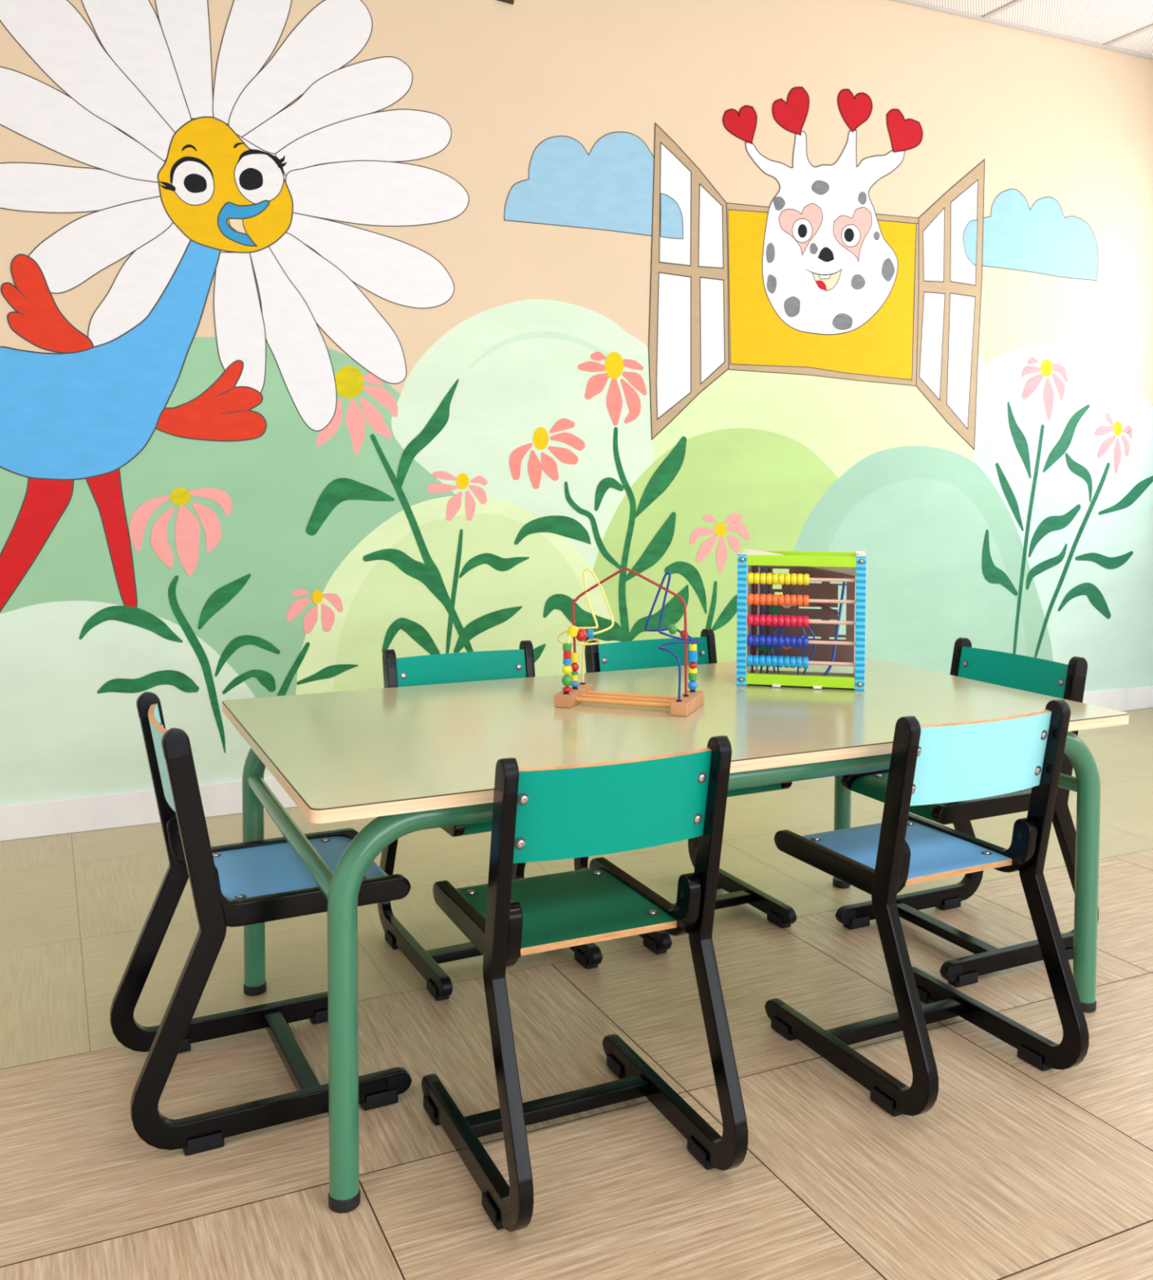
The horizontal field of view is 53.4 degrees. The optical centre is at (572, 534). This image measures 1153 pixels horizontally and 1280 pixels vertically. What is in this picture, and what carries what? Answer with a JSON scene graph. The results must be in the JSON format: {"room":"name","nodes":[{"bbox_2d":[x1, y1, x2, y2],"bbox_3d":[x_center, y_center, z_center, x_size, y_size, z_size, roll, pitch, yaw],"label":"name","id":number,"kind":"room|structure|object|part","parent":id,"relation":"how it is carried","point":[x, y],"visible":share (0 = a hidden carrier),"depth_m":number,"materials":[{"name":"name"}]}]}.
{"room":"kindergarten classroom","nodes":[
{"label":"kindergarten classroom","id":0,"kind":"room"},
{"bbox_2d":[0,0,1152,804],"bbox_3d":[-0.505,-0.541,3.354,6.825,2.692,0.122,-1,3,-25],"label":"wall","id":1,"kind":"structure","parent":0,"point":[335,335],"depth_m":3.46,"materials":[{"name":"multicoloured paint"}]},
{"bbox_3d":[-1.399,0.065,2.901,0.258,0.433,0.001,-1,3,-25],"label":"painted leg","id":2,"kind":"part","parent":1,"relation":"part of","materials":[{"name":"red paint"}]},
{"bbox_3d":[-1.206,0.009,2.988,0.128,0.379,0.001,-1,3,-25],"label":"painted leg","id":3,"kind":"part","parent":1,"relation":"part of","materials":[{"name":"red paint"}]},
{"bbox_2d":[169,488,190,505],"bbox_3d":[-1.047,-0.102,3.056,0.052,0.048,0.001,-1,3,-25],"label":"flower","id":4,"kind":"object","parent":1,"relation":"on","point":[179,496],"depth_m":3.06,"materials":[{"name":"yellow paint"}]},
{"bbox_3d":[-1.014,0.353,3.093,0.143,0.492,0.001,-1,3,-25],"label":"painted stem","id":5,"kind":"part","parent":1,"relation":"part of","materials":[{"name":"green paint"}]},
{"bbox_3d":[-0.788,0.397,3.200,0.108,0.191,0.001,-1,3,-25],"label":"painted stem","id":6,"kind":"part","parent":1,"relation":"part of","materials":[{"name":"green paint"}]},
{"bbox_2d":[311,589,322,604],"bbox_3d":[-0.718,0.174,3.222,0.030,0.041,0.001,-1,3,-25],"label":"flower","id":7,"kind":"object","parent":1,"relation":"on","point":[317,597],"depth_m":3.22,"materials":[{"name":"yellow paint"}]},
{"bbox_2d":[334,365,364,398],"bbox_3d":[-0.632,-0.432,3.235,0.086,0.092,0.001,-1,3,-25],"label":"flower","id":8,"kind":"object","parent":1,"relation":"on","point":[349,382],"depth_m":3.24,"materials":[{"name":"yellow paint"}]},
{"bbox_3d":[-0.433,0.044,3.348,0.319,0.671,0.001,-1,3,-25],"label":"painted stem","id":9,"kind":"part","parent":1,"relation":"part of","materials":[{"name":"green paint"}]},
{"bbox_3d":[-0.350,0.168,3.393,0.054,0.372,0.001,-1,3,-25],"label":"painted stem","id":10,"kind":"part","parent":1,"relation":"part of","materials":[{"name":"green paint"}]},
{"bbox_2d":[456,473,468,488],"bbox_3d":[-0.326,-0.159,3.389,0.040,0.048,0.001,-1,3,-25],"label":"flower","id":11,"kind":"object","parent":1,"relation":"on","point":[462,479],"depth_m":3.39,"materials":[{"name":"yellow paint"}]},
{"bbox_2d":[497,0,513,4],"bbox_3d":[-0.199,-1.580,3.372,0.061,0.020,0.019,-1,3,-25],"label":"clip","id":12,"kind":"object","parent":1,"relation":"attached to","point":[510,2],"visible":1,"depth_m":3.38,"materials":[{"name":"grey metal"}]},
{"bbox_2d":[533,426,548,449],"bbox_3d":[-0.097,-0.294,3.489,0.052,0.069,0.001,-1,3,-25],"label":"flower","id":13,"kind":"object","parent":1,"relation":"on","point":[540,437],"depth_m":3.49,"materials":[{"name":"yellow paint"}]},
{"bbox_2d":[0,684,1152,840],"bbox_3d":[-0.523,0.712,3.331,6.430,0.091,0.016,-1,3,-25],"label":"baseboard","id":14,"kind":"structure","parent":1,"relation":"attached to","point":[27,820],"depth_m":3.01,"materials":[{"name":"white wood"}]},
{"bbox_3d":[0.087,0.030,3.589,0.250,0.737,0.001,-1,3,-25],"label":"painted stem","id":15,"kind":"part","parent":1,"relation":"part of","materials":[{"name":"paint"}]},
{"bbox_2d":[604,351,623,378],"bbox_3d":[0.130,-0.531,3.583,0.065,0.084,0.001,-1,3,-25],"label":"flower","id":16,"kind":"object","parent":1,"relation":"on","point":[614,365],"depth_m":3.58,"materials":[{"name":"yellow paint"}]},
{"bbox_3d":[0.316,-1.015,3.647,0.085,0.140,0.001,-1,3,-25],"label":"cloud pane","id":17,"kind":"part","parent":1,"relation":"part of","materials":[{"name":"paint"}]},
{"bbox_3d":[0.454,0.267,3.771,0.048,0.231,0.001,-1,3,-25],"label":"painted stem","id":18,"kind":"part","parent":1,"relation":"part of","materials":[{"name":"green paint"}]},
{"bbox_2d":[715,522,725,536],"bbox_3d":[0.488,-0.019,3.773,0.043,0.046,0.001,-1,3,-25],"label":"flower","id":19,"kind":"object","parent":1,"relation":"on","point":[720,528],"depth_m":3.77,"materials":[{"name":"yellow paint"}]},
{"bbox_2d":[765,242,774,262],"bbox_3d":[0.658,-0.939,3.809,0.036,0.069,0.001,-1,3,-25],"label":"spot","id":20,"kind":"object","parent":1,"relation":"attached to","point":[770,251],"depth_m":3.81,"materials":[{"name":"grey paint"}]},
{"bbox_2d":[766,274,776,293],"bbox_3d":[0.663,-0.836,3.817,0.040,0.063,0.001,-1,3,-25],"label":"spot","id":21,"kind":"object","parent":1,"relation":"attached to","point":[771,281],"depth_m":3.82,"materials":[{"name":"grey paint"}]},
{"bbox_2d":[773,196,785,210],"bbox_3d":[0.688,-1.105,3.816,0.049,0.047,0.001,-1,3,-25],"label":"spot","id":22,"kind":"object","parent":1,"relation":"attached to","point":[779,202],"depth_m":3.82,"materials":[{"name":"grey paint"}]},
{"bbox_2d":[783,296,799,316],"bbox_3d":[0.738,-0.769,3.855,0.067,0.070,0.001,-1,3,-25],"label":"spot","id":23,"kind":"object","parent":1,"relation":"attached to","point":[791,304],"depth_m":3.85,"materials":[{"name":"grey paint"}]},
{"bbox_2d":[809,243,817,253],"bbox_3d":[0.818,-0.971,3.882,0.035,0.038,0.001,-1,3,-25],"label":"spot","id":24,"kind":"object","parent":1,"relation":"attached to","point":[813,248],"depth_m":3.88,"materials":[{"name":"grey paint"}]},
{"bbox_2d":[811,180,829,195],"bbox_3d":[0.839,-1.178,3.883,0.075,0.049,0.001,-1,3,-25],"label":"spot","id":25,"kind":"object","parent":1,"relation":"attached to","point":[819,187],"depth_m":3.88,"materials":[{"name":"grey paint"}]},
{"bbox_2d":[831,313,852,329],"bbox_3d":[0.929,-0.735,3.945,0.086,0.058,0.001,-1,3,-25],"label":"spot","id":26,"kind":"object","parent":1,"relation":"attached to","point":[841,321],"depth_m":3.95,"materials":[{"name":"grey paint"}]},
{"bbox_2d":[850,274,865,289],"bbox_3d":[0.988,-0.876,3.966,0.062,0.053,0.001,-1,3,-25],"label":"spot","id":27,"kind":"object","parent":1,"relation":"attached to","point":[857,282],"depth_m":3.97,"materials":[{"name":"grey paint"}]},
{"bbox_2d":[857,191,866,204],"bbox_3d":[1.001,-1.165,3.958,0.038,0.045,0.001,-1,3,-25],"label":"spot","id":28,"kind":"object","parent":1,"relation":"attached to","point":[862,197],"depth_m":3.96,"materials":[{"name":"grey paint"}]},
{"bbox_2d":[873,231,879,239],"bbox_3d":[1.059,-1.043,3.991,0.028,0.031,0.001,-1,3,-25],"label":"spot","id":29,"kind":"object","parent":1,"relation":"attached to","point":[876,235],"depth_m":3.99,"materials":[{"name":"grey paint"}]},
{"bbox_2d":[881,257,894,281],"bbox_3d":[1.107,-0.932,4.018,0.059,0.084,0.001,-1,3,-25],"label":"spot","id":30,"kind":"object","parent":1,"relation":"attached to","point":[887,267],"depth_m":4.02,"materials":[{"name":"grey paint"}]},
{"bbox_3d":[1.447,-1.067,4.170,0.070,0.171,0.001,-1,3,-25],"label":"cloud pane","id":31,"kind":"part","parent":1,"relation":"part of","materials":[{"name":"paint"}]},
{"bbox_2d":[889,0,1152,59],"bbox_3d":[-0.516,-1.828,3.213,6.430,0.008,0.020,-1,3,-25],"label":"trim","id":32,"kind":"structure","parent":1,"relation":"attached to","point":[905,2],"depth_m":4.21,"materials":[{"name":"grey"}]},
{"bbox_3d":[1.731,0.047,4.354,0.141,0.934,0.001,-1,3,-25],"label":"painted stem","id":33,"kind":"part","parent":1,"relation":"part of","materials":[{"name":"green paint"}]},
{"bbox_2d":[1040,359,1052,376],"bbox_3d":[1.802,-0.635,4.355,0.064,0.065,0.001,-1,3,-25],"label":"flower","id":34,"kind":"object","parent":1,"relation":"on","point":[1046,367],"depth_m":4.36,"materials":[{"name":"yellow paint"}]},
{"bbox_3d":[1.943,0.101,4.455,0.389,0.769,0.001,-1,3,-25],"label":"painted stem","id":35,"kind":"part","parent":1,"relation":"part of","materials":[{"name":"green paint"}]},
{"bbox_2d":[1112,421,1121,435],"bbox_3d":[2.155,-0.421,4.529,0.051,0.057,0.001,-1,3,-25],"label":"flower","id":36,"kind":"object","parent":1,"relation":"on","point":[1117,428],"depth_m":4.53,"materials":[{"name":"yellow paint"}]},
{"bbox_2d":[0,707,1152,1279],"bbox_3d":[0.698,0.929,0.708,6.630,0.098,6.016,-1,3,-25],"label":"floor","id":37,"kind":"structure","parent":0,"point":[1015,1170],"depth_m":1.71,"materials":[{"name":"wood"}]},
{"bbox_2d":[109,691,411,1155],"bbox_3d":[-0.478,0.540,1.733,0.394,0.580,0.325,-1,3,-27],"label":"chair","id":38,"kind":"object","parent":37,"relation":"on","point":[246,883],"visible":0.91,"depth_m":1.66,"materials":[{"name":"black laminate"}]},
{"bbox_3d":[-0.589,0.329,1.667,0.047,0.120,0.277,-1,3,-27],"label":"backrest","id":39,"kind":"part","parent":38,"relation":"part of","materials":[{"name":"teal laminate"}]},
{"bbox_3d":[-0.548,0.529,1.863,0.386,0.569,0.019,-1,3,-27],"label":"frame","id":40,"kind":"part","parent":38,"relation":"part of","materials":[{"name":"black metal"}]},
{"bbox_3d":[-0.498,0.483,1.863,0.310,0.096,0.020,-1,3,-27],"label":"seat rail","id":41,"kind":"part","parent":38,"relation":"part of","materials":[{"name":"black metal"}]},
{"bbox_3d":[-0.428,0.522,1.757,0.269,0.030,0.235,-1,3,-27],"label":"seat","id":42,"kind":"part","parent":38,"relation":"part of","materials":[{"name":"blue laminate"}]},
{"bbox_3d":[-0.382,0.494,1.636,0.310,0.096,0.020,-1,3,-27],"label":"seat rail","id":43,"kind":"part","parent":38,"relation":"part of","materials":[{"name":"black metal"}]},
{"bbox_2d":[377,640,602,1000],"bbox_3d":[-0.170,0.518,2.217,0.325,0.580,0.394,-1,3,-27],"label":"chair","id":44,"kind":"object","parent":37,"relation":"on","point":[472,666],"visible":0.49,"depth_m":2.26,"materials":[{"name":"teal laminate"}]},
{"bbox_3d":[-0.304,0.517,2.154,0.019,0.569,0.386,-1,3,-27],"label":"frame","id":45,"kind":"part","parent":44,"relation":"part of","materials":[{"name":"black metal"}]},
{"bbox_3d":[-0.265,0.472,2.120,0.020,0.096,0.310,-1,3,-27],"label":"seat rail","id":46,"kind":"part","parent":44,"relation":"part of","materials":[{"name":"black metal"}]},
{"bbox_3d":[-0.225,0.300,2.318,0.277,0.120,0.047,-1,3,-27],"label":"backrest","id":47,"kind":"part","parent":44,"relation":"part of","materials":[{"name":"teal laminate"}]},
{"bbox_3d":[-0.145,0.504,2.167,0.235,0.030,0.269,-1,3,-27],"label":"seat","id":48,"kind":"part","parent":44,"relation":"part of","materials":[{"name":"teal laminate"}]},
{"bbox_3d":[-0.040,0.511,2.287,0.019,0.569,0.386,-1,3,-27],"label":"frame","id":49,"kind":"part","parent":44,"relation":"part of","materials":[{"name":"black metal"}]},
{"bbox_2d":[421,735,747,1231],"bbox_3d":[0.000,0.549,1.565,0.325,0.580,0.394,-1,3,-24],"label":"chair","id":50,"kind":"object","parent":37,"relation":"on","point":[560,812],"visible":1,"depth_m":1.48,"materials":[{"name":"black metal"}]},
{"bbox_3d":[-0.133,0.498,1.548,0.020,0.096,0.310,-1,3,-24],"label":"seat rail","id":51,"kind":"part","parent":50,"relation":"part of","materials":[{"name":"black metal"}]},
{"bbox_3d":[-0.133,0.547,1.500,0.019,0.569,0.386,-1,3,-24],"label":"frame","id":52,"kind":"part","parent":50,"relation":"part of","materials":[{"name":"black metal"}]},
{"bbox_3d":[-0.023,0.529,1.615,0.235,0.030,0.269,-1,3,-24],"label":"seat","id":53,"kind":"part","parent":50,"relation":"part of","materials":[{"name":"teal laminate"}]},
{"bbox_3d":[0.052,0.340,1.442,0.277,0.120,0.047,-1,3,-24],"label":"backrest","id":54,"kind":"part","parent":50,"relation":"part of","materials":[{"name":"teal laminate"}]},
{"bbox_3d":[0.099,0.494,1.654,0.020,0.096,0.310,-1,3,-24],"label":"seat rail","id":55,"kind":"part","parent":50,"relation":"part of","materials":[{"name":"black metal"}]},
{"bbox_3d":[0.137,0.542,1.622,0.019,0.569,0.386,-1,3,-24],"label":"frame","id":56,"kind":"part","parent":50,"relation":"part of","materials":[{"name":"black metal"}]},
{"bbox_2d":[222,657,1128,1213],"bbox_3d":[0.161,0.559,2.003,1.388,0.521,0.753,-1,3,-25],"label":"table","id":57,"kind":"object","parent":37,"relation":"on","point":[413,758],"visible":0.86,"depth_m":1.79,"materials":[{"name":"green laminate"}]},
{"bbox_2d":[554,567,703,716],"bbox_3d":[0.096,0.177,1.999,0.262,0.241,0.125,1,3,20],"label":"bead maze","id":58,"kind":"object","parent":57,"relation":"on","point":[683,704],"visible":1,"depth_m":1.99,"materials":[{"name":"brown wood"}]},
{"bbox_2d":[736,549,866,690],"bbox_3d":[0.449,0.161,2.244,0.239,0.253,0.170,1,3,13],"label":"abacus","id":59,"kind":"object","parent":57,"relation":"on","point":[769,633],"visible":1,"depth_m":2.19,"materials":[{"name":"multicoloured plastic"}]},
{"bbox_3d":[0.325,0.163,2.200,0.018,0.253,0.018,1,3,13],"label":"post","id":60,"kind":"part","parent":59,"relation":"part of","materials":[{"name":"blue wood"}]},
{"bbox_3d":[0.359,0.156,2.343,0.018,0.253,0.018,1,3,13],"label":"post","id":61,"kind":"part","parent":59,"relation":"part of","materials":[{"name":"blue wood"}]},
{"bbox_3d":[0.432,0.277,2.179,0.202,0.020,0.013,1,3,13],"label":"rail","id":62,"kind":"part","parent":59,"relation":"part of","materials":[{"name":"green paint"}]},
{"bbox_3d":[0.434,0.243,2.186,0.206,0.007,0.007,1,3,13],"label":"counting rod","id":63,"kind":"part","parent":59,"relation":"part of","materials":[{"name":"beige"}]},
{"bbox_3d":[0.434,0.125,2.180,0.206,0.007,0.007,1,3,13],"label":"counting rod","id":64,"kind":"part","parent":59,"relation":"part of","materials":[{"name":"beige"}]},
{"bbox_3d":[0.434,0.084,2.178,0.206,0.007,0.007,1,3,13],"label":"counting rod","id":65,"kind":"part","parent":59,"relation":"part of","materials":[{"name":"beige"}]},
{"bbox_3d":[0.433,0.049,2.168,0.202,0.020,0.013,1,3,13],"label":"rail","id":66,"kind":"part","parent":59,"relation":"part of","materials":[{"name":"green paint"}]},
{"bbox_3d":[0.449,0.281,2.252,0.202,0.004,0.135,1,3,13],"label":"floor panel","id":67,"kind":"part","parent":59,"relation":"part of","materials":[{"name":"green wood"}]},
{"bbox_3d":[0.434,0.204,2.184,0.206,0.007,0.007,1,3,13],"label":"counting rod","id":68,"kind":"part","parent":59,"relation":"part of","materials":[{"name":"beige"}]},
{"bbox_3d":[0.467,0.043,2.314,0.202,0.020,0.013,1,3,13],"label":"rail","id":69,"kind":"part","parent":59,"relation":"part of","materials":[{"name":"green paint"}]},
{"bbox_3d":[0.434,0.165,2.182,0.206,0.007,0.007,1,3,13],"label":"counting rod","id":70,"kind":"part","parent":59,"relation":"part of","materials":[{"name":"beige"}]},
{"bbox_3d":[0.573,0.159,2.293,0.018,0.253,0.018,1,3,13],"label":"post","id":71,"kind":"part","parent":59,"relation":"part of","materials":[{"name":"blue wood"}]},
{"bbox_3d":[0.540,0.165,2.150,0.018,0.253,0.018,1,3,13],"label":"post","id":72,"kind":"part","parent":59,"relation":"part of","materials":[{"name":"blue wood"}]},
{"bbox_3d":[0.558,0.048,2.216,0.012,0.020,0.129,1,3,13],"label":"rail","id":73,"kind":"part","parent":59,"relation":"part of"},
{"bbox_2d":[573,628,796,954],"bbox_3d":[0.231,0.510,2.417,0.325,0.580,0.394,-1,3,-26],"label":"chair","id":74,"kind":"object","parent":37,"relation":"on","point":[639,654],"visible":0.42,"depth_m":2.47,"materials":[{"name":"teal laminate"}]},
{"bbox_3d":[0.096,0.508,2.355,0.019,0.569,0.386,-1,3,-26],"label":"frame","id":75,"kind":"part","parent":74,"relation":"part of","materials":[{"name":"black metal"}]},
{"bbox_3d":[0.176,0.291,2.519,0.277,0.120,0.047,-1,3,-26],"label":"backrest","id":76,"kind":"part","parent":74,"relation":"part of","materials":[{"name":"teal laminate"}]},
{"bbox_3d":[0.362,0.503,2.486,0.019,0.569,0.386,-1,3,-26],"label":"frame","id":77,"kind":"part","parent":74,"relation":"part of","materials":[{"name":"black metal"}]},
{"bbox_3d":[0.256,0.495,2.367,0.235,0.030,0.269,-1,3,-26],"label":"seat","id":78,"kind":"part","parent":74,"relation":"part of","materials":[{"name":"teal laminate"}]},
{"bbox_3d":[0.364,0.459,2.433,0.020,0.096,0.310,-1,3,-26],"label":"seat rail","id":79,"kind":"part","parent":74,"relation":"part of","materials":[{"name":"black metal"}]},
{"bbox_2d":[764,699,1088,1116],"bbox_3d":[0.549,0.538,1.818,0.325,0.580,0.394,-1,3,-26],"label":"chair","id":80,"kind":"object","parent":37,"relation":"on","point":[955,762],"visible":1,"depth_m":1.74,"materials":[{"name":"black metal"}]},
{"bbox_3d":[0.416,0.488,1.799,0.020,0.096,0.310,-1,3,-26],"label":"seat rail","id":81,"kind":"part","parent":80,"relation":"part of","materials":[{"name":"black metal"}]},
{"bbox_3d":[0.417,0.537,1.750,0.019,0.569,0.386,-1,3,-26],"label":"frame","id":82,"kind":"part","parent":80,"relation":"part of","materials":[{"name":"black metal"}]},
{"bbox_3d":[0.525,0.519,1.867,0.235,0.030,0.269,-1,3,-26],"label":"seat","id":83,"kind":"part","parent":80,"relation":"part of","materials":[{"name":"blue laminate"}]},
{"bbox_3d":[0.646,0.484,1.909,0.020,0.096,0.310,-1,3,-26],"label":"seat rail","id":84,"kind":"part","parent":80,"relation":"part of","materials":[{"name":"black metal"}]},
{"bbox_3d":[0.604,0.330,1.696,0.277,0.120,0.047,-1,3,-26],"label":"backrest","id":85,"kind":"part","parent":80,"relation":"part of","materials":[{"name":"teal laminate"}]},
{"bbox_3d":[0.684,0.532,1.879,0.019,0.569,0.386,-1,3,-26],"label":"frame","id":86,"kind":"part","parent":80,"relation":"part of","materials":[{"name":"black metal"}]},
{"bbox_2d":[835,637,1098,987],"bbox_3d":[0.777,0.518,2.271,0.394,0.580,0.325,-1,3,-26],"label":"chair","id":87,"kind":"object","parent":37,"relation":"on","point":[1024,673],"visible":0.52,"depth_m":2.22,"materials":[{"name":"black plastic"}]},
{"bbox_3d":[0.684,0.463,2.365,0.310,0.096,0.020,-1,3,-26],"label":"seat rail","id":88,"kind":"part","parent":87,"relation":"part of","materials":[{"name":"black metal"}]},
{"bbox_3d":[0.717,0.508,2.405,0.386,0.569,0.019,-1,3,-26],"label":"frame","id":89,"kind":"part","parent":87,"relation":"part of","materials":[{"name":"black metal"}]},
{"bbox_3d":[0.727,0.502,2.246,0.269,0.030,0.235,-1,3,-26],"label":"seat","id":90,"kind":"part","parent":87,"relation":"part of","materials":[{"name":"teal laminate"}]},
{"bbox_3d":[0.794,0.474,2.135,0.310,0.096,0.020,-1,3,-26],"label":"seat rail","id":91,"kind":"part","parent":87,"relation":"part of","materials":[{"name":"black metal"}]},
{"bbox_3d":[0.890,0.302,2.315,0.047,0.120,0.277,-1,3,-26],"label":"backrest","id":92,"kind":"part","parent":87,"relation":"part of","materials":[{"name":"teal laminate"}]},
{"bbox_3d":[0.845,0.520,2.139,0.386,0.569,0.019,-1,3,-26],"label":"frame","id":93,"kind":"part","parent":87,"relation":"part of","materials":[{"name":"black metal"}]},
{"bbox_2d":[911,0,1152,55],"bbox_3d":[0.704,-1.726,0.586,6.630,0.046,6.016,-1,3,-25],"label":"ceiling","id":94,"kind":"structure","parent":0,"point":[1127,24],"depth_m":4.13,"materials":[{"name":"grey"}]}
]}

